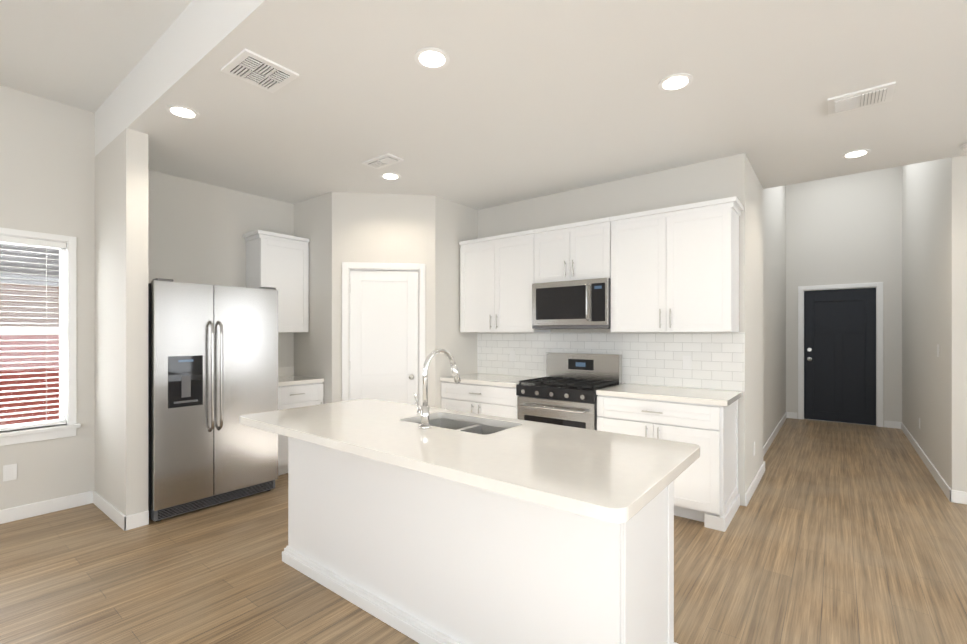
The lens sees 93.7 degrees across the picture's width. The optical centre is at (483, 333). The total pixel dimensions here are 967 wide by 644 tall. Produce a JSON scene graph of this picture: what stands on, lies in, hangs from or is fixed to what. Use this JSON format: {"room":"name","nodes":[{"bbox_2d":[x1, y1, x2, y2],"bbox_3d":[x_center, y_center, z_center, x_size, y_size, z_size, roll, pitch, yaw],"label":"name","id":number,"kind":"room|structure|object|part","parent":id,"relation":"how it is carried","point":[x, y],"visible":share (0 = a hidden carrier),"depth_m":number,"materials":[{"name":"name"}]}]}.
{"room":"kitchen","nodes":[
{"label":"kitchen","id":0,"kind":"room"},
{"bbox_2d":[0,0,192,112],"bbox_3d":[-1.501,-1.861,-1.239,9.020,0.120,5.730,0,0,38],"label":"ceiling","id":1,"kind":"structure","parent":0,"point":[87,55],"depth_m":2.81,"materials":[{"name":"white paint"}]},
{"bbox_2d":[95,128,147,515],"bbox_3d":[-2.801,-0.030,3.492,0.850,2.820,0.130,0,0,38],"label":"wall","id":2,"kind":"structure","parent":0,"point":[121,321],"depth_m":3.27,"materials":[{"name":"white paint"}]},
{"bbox_2d":[92,490,133,530],"bbox_3d":[-2.819,1.330,3.433,0.834,0.100,0.044,0,0,38],"label":"baseboard","id":3,"kind":"structure","parent":2,"relation":"attached to","point":[117,516],"depth_m":3.32,"materials":[{"name":"white wood"}]},
{"bbox_2d":[0,85,293,509],"bbox_3d":[-3.976,-0.270,2.798,0.150,3.300,9.050,0,0,38],"label":"wall","id":4,"kind":"structure","parent":0,"point":[197,230],"depth_m":3.64,"materials":[{"name":"white paint"}]},
{"bbox_2d":[3,464,16,481],"bbox_3d":[-3.468,1.020,3.321,0.008,0.116,0.072,0,0,38],"label":"outlet","id":5,"kind":"object","parent":4,"relation":"attached to","point":[9,472],"visible":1,"depth_m":3.32,"materials":[{"name":"white plastic"}]},
{"bbox_2d":[0,227,80,445],"bbox_3d":[-3.590,0.025,3.257,0.195,1.580,1.020,0,0,38],"label":"window","id":6,"kind":"structure","parent":4,"relation":"in","point":[67,306],"depth_m":3.57,"materials":[{"name":"white"}]},
{"bbox_3d":[-3.619,0.005,3.280,0.006,1.390,0.850,0,0,38],"label":"glass","id":7,"kind":"part","parent":6,"relation":"part of","materials":[{"name":"clear glass"}]},
{"bbox_2d":[0,235,65,430],"bbox_3d":[-3.578,0.000,3.248,0.062,1.424,0.866,0,0,38],"label":"window blinds","id":8,"kind":"object","parent":6,"relation":"attached to","point":[31,242],"visible":0.88,"depth_m":3.44,"materials":[{"name":"white plastic"}]},
{"bbox_2d":[0,491,91,523],"bbox_3d":[-4.887,1.330,1.498,0.014,0.100,5.580,0,0,38],"label":"baseboard","id":9,"kind":"structure","parent":4,"relation":"attached to","point":[62,503],"depth_m":3.46,"materials":[{"name":"white wood"}]},
{"bbox_2d":[243,230,309,331],"bbox_3d":[-2.150,-0.510,4.726,0.348,1.000,0.547,0,0,38],"label":"upper cabinet","id":10,"kind":"object","parent":4,"relation":"attached to","point":[279,262],"visible":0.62,"depth_m":4.64,"materials":[{"name":"white wood"}]},
{"bbox_2d":[294,192,331,403],"bbox_3d":[-1.799,-0.120,4.873,0.730,3.000,0.100,0,0,38],"label":"wall","id":11,"kind":"structure","parent":0,"point":[313,345],"depth_m":4.77,"materials":[{"name":"white paint"}]},
{"bbox_2d":[332,192,434,407],"bbox_3d":[-1.029,-0.120,4.722,1.046,3.000,0.100,0,0,-7],"label":"wall","id":12,"kind":"structure","parent":0,"point":[380,228],"depth_m":4.67,"materials":[{"name":"white paint"}]},
{"bbox_2d":[342,262,345,400],"bbox_3d":[-1.394,0.328,4.656,0.083,2.105,0.131,0,0,38],"label":"trim","id":13,"kind":"structure","parent":12,"relation":"attached to","point":[343,263],"depth_m":4.61,"materials":[{"name":"white wood"}]},
{"bbox_2d":[350,270,417,404],"bbox_3d":[-1.020,0.360,4.695,0.543,2.016,0.526,0,0,38],"label":"pantry door","id":14,"kind":"structure","parent":12,"relation":"in","point":[383,335],"depth_m":4.69,"materials":[{"name":"white wood"}]},
{"bbox_2d":[346,262,424,405],"bbox_3d":[-1.016,0.328,4.695,0.632,2.105,0.600,0,0,38],"label":"trim","id":15,"kind":"structure","parent":12,"relation":"attached to","point":[364,265],"depth_m":4.69,"materials":[{"name":"white wood"}]},
{"bbox_2d":[435,196,477,407],"bbox_3d":[-0.309,-0.120,5.067,0.100,3.000,0.760,0,0,38],"label":"wall","id":16,"kind":"structure","parent":0,"point":[456,223],"depth_m":4.92,"materials":[{"name":"white paint"}]},
{"bbox_2d":[0,418,966,643],"bbox_3d":[0.981,1.430,1.942,9.020,0.100,13.800,0,0,38],"label":"floor","id":17,"kind":"structure","parent":0,"point":[842,533],"depth_m":2.65,"materials":[{"name":"brown wood"}]},
{"bbox_2d":[148,278,277,521],"bbox_3d":[-2.376,0.491,3.842,0.888,1.778,0.915,0,0,38],"label":"fridge","id":18,"kind":"object","parent":17,"relation":"on","point":[212,364],"visible":0.92,"depth_m":3.52,"materials":[{"name":"grey metal"}]},
{"bbox_2d":[278,366,323,474],"bbox_3d":[-2.061,0.873,4.614,0.628,1.015,0.614,0,0,38],"label":"base cabinet","id":19,"kind":"object","parent":17,"relation":"on","point":[295,391],"visible":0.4,"depth_m":4.47,"materials":[{"name":"white wood"}]},
{"bbox_2d":[282,440,677,643],"bbox_3d":[-0.197,0.942,2.333,2.160,0.875,0.611,0,0,38],"label":"kitchen island","id":20,"kind":"object","parent":17,"relation":"on","point":[424,523],"depth_m":1.88,"materials":[{"name":"white"}]},
{"bbox_2d":[239,398,699,527],"bbox_3d":[-0.239,0.484,2.215,2.220,0.041,0.890,0,0,38],"label":"island countertop","id":21,"kind":"structure","parent":20,"relation":"on","point":[605,477],"depth_m":1.78,"materials":[{"name":"white stone"}]},
{"bbox_2d":[411,348,460,427],"bbox_3d":[-0.234,0.270,2.324,0.106,0.386,0.287,0,0,38],"label":"faucet","id":22,"kind":"object","parent":21,"relation":"on","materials":[{"name":"silver metal"}]},
{"bbox_2d":[431,416,502,431],"bbox_3d":[-0.124,0.603,2.379,0.608,0.222,0.338,0,0,38],"label":"sink","id":23,"kind":"object","parent":21,"relation":"in","point":[471,425],"depth_m":2.56,"materials":[{"name":"silver metal"}]},
{"bbox_2d":[440,373,539,418],"bbox_3d":[0.114,0.923,4.731,0.971,0.915,0.656,0,0,38],"label":"base cabinet","id":24,"kind":"object","parent":17,"relation":"on","point":[488,394],"visible":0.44,"depth_m":4.50,"materials":[{"name":"white wood"}]},
{"bbox_2d":[516,352,621,429],"bbox_3d":[0.773,0.787,4.154,0.762,1.185,0.668,0,0,38],"label":"range","id":25,"kind":"object","parent":17,"relation":"on","point":[563,392],"visible":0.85,"depth_m":4.08,"materials":[{"name":"grey metal"}]},
{"bbox_2d":[478,153,762,505],"bbox_3d":[0.784,-0.270,5.362,4.200,3.300,1.150,0,0,38],"label":"wall block","id":26,"kind":"object","parent":17,"relation":"on","point":[726,177],"visible":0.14,"depth_m":4.06,"materials":[{"name":"white paint"}]},
{"bbox_2d":[459,230,550,331],"bbox_3d":[0.209,-0.510,4.836,0.951,1.000,0.368,0,0,38],"label":"upper cabinet","id":27,"kind":"object","parent":26,"relation":"attached to","point":[496,277],"visible":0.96,"depth_m":4.69,"materials":[{"name":"white wood"}]},
{"bbox_2d":[533,217,610,282],"bbox_3d":[0.890,-0.747,4.305,0.772,0.525,0.368,0,0,38],"label":"upper cabinet","id":28,"kind":"object","parent":26,"relation":"attached to","point":[574,251],"visible":0.9,"depth_m":4.16,"materials":[{"name":"white wood"}]},
{"bbox_2d":[532,278,610,328],"bbox_3d":[0.871,-0.262,4.279,0.762,0.435,0.437,0,0,38],"label":"microwave","id":29,"kind":"object","parent":28,"relation":"attached to","point":[580,304],"visible":0.92,"depth_m":4.12,"materials":[{"name":"grey metal"}]},
{"bbox_2d":[610,196,743,331],"bbox_3d":[1.580,-0.510,3.767,0.971,1.000,0.368,0,0,38],"label":"upper cabinet","id":30,"kind":"object","parent":26,"relation":"attached to","point":[674,268],"visible":1,"depth_m":3.61,"materials":[{"name":"white wood"}]},
{"bbox_2d":[745,461,764,505],"bbox_3d":[2.441,1.330,4.086,0.044,0.100,1.178,0,0,38],"label":"baseboard","id":31,"kind":"structure","parent":26,"relation":"attached to","point":[752,487],"depth_m":3.94,"materials":[{"name":"white wood"}]},
{"bbox_2d":[596,383,742,531],"bbox_3d":[1.489,0.922,3.658,0.961,0.915,0.656,0,0,38],"label":"base cabinet","id":32,"kind":"object","parent":17,"relation":"on","point":[706,481],"visible":0.73,"depth_m":3.34,"materials":[{"name":"white wood"}]},
{"bbox_2d":[95,0,966,209],"bbox_3d":[1.590,-2.230,2.723,9.020,1.580,4.320,0,0,38],"label":"ceiling","id":33,"kind":"structure","parent":0,"point":[512,101],"depth_m":2.75,"materials":[{"name":"white paint"}]},
{"bbox_2d":[166,105,198,118],"bbox_3d":[-1.953,-1.435,2.945,0.184,0.008,0.184,0,0,38],"label":"recessed light","id":34,"kind":"object","parent":33,"relation":"in","point":[180,111],"visible":1,"depth_m":2.93,"materials":[{"name":"white plastic"}]},
{"bbox_2d":[221,48,298,92],"bbox_3d":[-1.228,-1.431,2.493,0.290,0.018,0.290,0,0,38],"label":"ceiling vent","id":35,"kind":"object","parent":33,"relation":"in","point":[253,68],"visible":1,"depth_m":2.47,"materials":[{"name":"white plastic"}]},
{"bbox_2d":[362,153,403,168],"bbox_3d":[-0.842,-1.431,3.783,0.330,0.018,0.170,0,0,38],"label":"ceiling vent","id":36,"kind":"object","parent":33,"relation":"in","point":[383,160],"visible":1,"depth_m":3.76,"materials":[{"name":"white plastic"}]},
{"bbox_2d":[380,172,400,179],"bbox_3d":[-0.851,-1.435,4.146,0.184,0.008,0.184,0,0,38],"label":"recessed light","id":37,"kind":"object","parent":33,"relation":"in","point":[390,176],"visible":1,"depth_m":4.14,"materials":[{"name":"white plastic"}]},
{"bbox_2d":[414,47,449,68],"bbox_3d":[-0.269,-1.435,2.372,0.184,0.008,0.184,0,0,38],"label":"recessed light","id":38,"kind":"object","parent":33,"relation":"in","point":[431,58],"visible":1,"depth_m":2.36,"materials":[{"name":"white plastic"}]},
{"bbox_2d":[658,73,692,91],"bbox_3d":[1.100,-1.435,2.598,0.184,0.008,0.184,0,0,38],"label":"recessed light","id":39,"kind":"object","parent":33,"relation":"in","point":[674,82],"visible":1,"depth_m":2.59,"materials":[{"name":"white plastic"}]},
{"bbox_2d":[841,149,870,158],"bbox_3d":[2.982,-1.435,3.628,0.184,0.008,0.184,0,0,38],"label":"recessed light","id":40,"kind":"object","parent":33,"relation":"in","point":[856,153],"visible":0.96,"depth_m":3.62,"materials":[{"name":"white plastic"}]},
{"bbox_2d":[828,81,895,115],"bbox_3d":[2.309,-1.431,2.783,0.310,0.018,0.250,0,0,38],"label":"ceiling vent","id":41,"kind":"object","parent":33,"relation":"in","point":[871,96],"visible":0.98,"depth_m":2.76,"materials":[{"name":"white plastic"}]},
{"bbox_2d":[960,143,966,150],"bbox_3d":[3.724,-1.422,3.442,0.144,0.036,0.144,0,0,38],"label":"smoke detector","id":42,"kind":"object","parent":33,"relation":"attached to","point":[964,147],"visible":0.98,"depth_m":3.46,"materials":[{"name":"white plastic"}]},
{"bbox_2d":[477,332,744,391],"bbox_3d":[1.007,0.229,4.454,2.730,0.472,0.006,0,0,38],"label":"backsplash","id":43,"kind":"structure","parent":0,"point":[718,360],"depth_m":4.11,"materials":[{"name":"tile"}]},
{"bbox_2d":[763,185,785,445],"bbox_3d":[3.824,-0.770,6.097,0.150,4.300,3.750,0,0,38],"label":"wall","id":44,"kind":"structure","parent":0,"point":[774,305],"depth_m":6.06,"materials":[{"name":"white paint"}]},
{"bbox_2d":[763,412,787,456],"bbox_3d":[3.849,1.330,5.991,0.020,0.100,3.586,0,0,38],"label":"baseboard","id":45,"kind":"structure","parent":44,"relation":"attached to","point":[776,430],"depth_m":5.93,"materials":[{"name":"white wood"}]},
{"bbox_2d":[786,166,901,426],"bbox_3d":[5.543,-0.769,7.040,1.400,4.300,0.150,0,0,38],"label":"wall","id":46,"kind":"structure","parent":0,"point":[845,229],"depth_m":6.90,"materials":[{"name":"white paint"}]},
{"bbox_2d":[804,288,875,424],"bbox_3d":[5.486,0.345,6.991,0.886,2.046,0.137,0,0,38],"label":"front door","id":47,"kind":"structure","parent":46,"relation":"in","point":[839,355],"depth_m":6.99,"materials":[{"name":"black wood"}]},
{"bbox_2d":[798,282,882,426],"bbox_3d":[5.507,0.313,7.025,1.030,2.135,0.116,0,0,38],"label":"trim","id":48,"kind":"structure","parent":46,"relation":"attached to","point":[801,290],"depth_m":6.81,"materials":[{"name":"white wood"}]},
{"bbox_2d":[902,158,947,483],"bbox_3d":[5.092,-0.770,5.203,0.150,4.300,3.600,0,0,38],"label":"wall","id":49,"kind":"structure","parent":0,"point":[924,282],"depth_m":4.76,"materials":[{"name":"white paint"}]},
{"bbox_2d":[900,422,953,501],"bbox_3d":[4.931,1.330,5.129,0.014,0.100,3.614,0,0,38],"label":"baseboard","id":50,"kind":"structure","parent":49,"relation":"attached to","point":[949,493],"depth_m":4.47,"materials":[{"name":"white wood"}]},
{"bbox_2d":[948,155,966,491],"bbox_3d":[5.200,-0.770,2.740,3.350,4.300,0.150,0,0,38],"label":"wall","id":51,"kind":"structure","parent":0,"point":[957,166],"depth_m":3.69,"materials":[{"name":"paint"}]},
{"label":"outside","id":52,"kind":"structure","parent":0,"visible":0},
{"bbox_2d":[0,242,58,424],"bbox_3d":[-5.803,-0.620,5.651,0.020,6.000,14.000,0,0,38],"label":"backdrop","id":53,"kind":"structure","parent":52,"point":[24,280],"depth_m":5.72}
]}

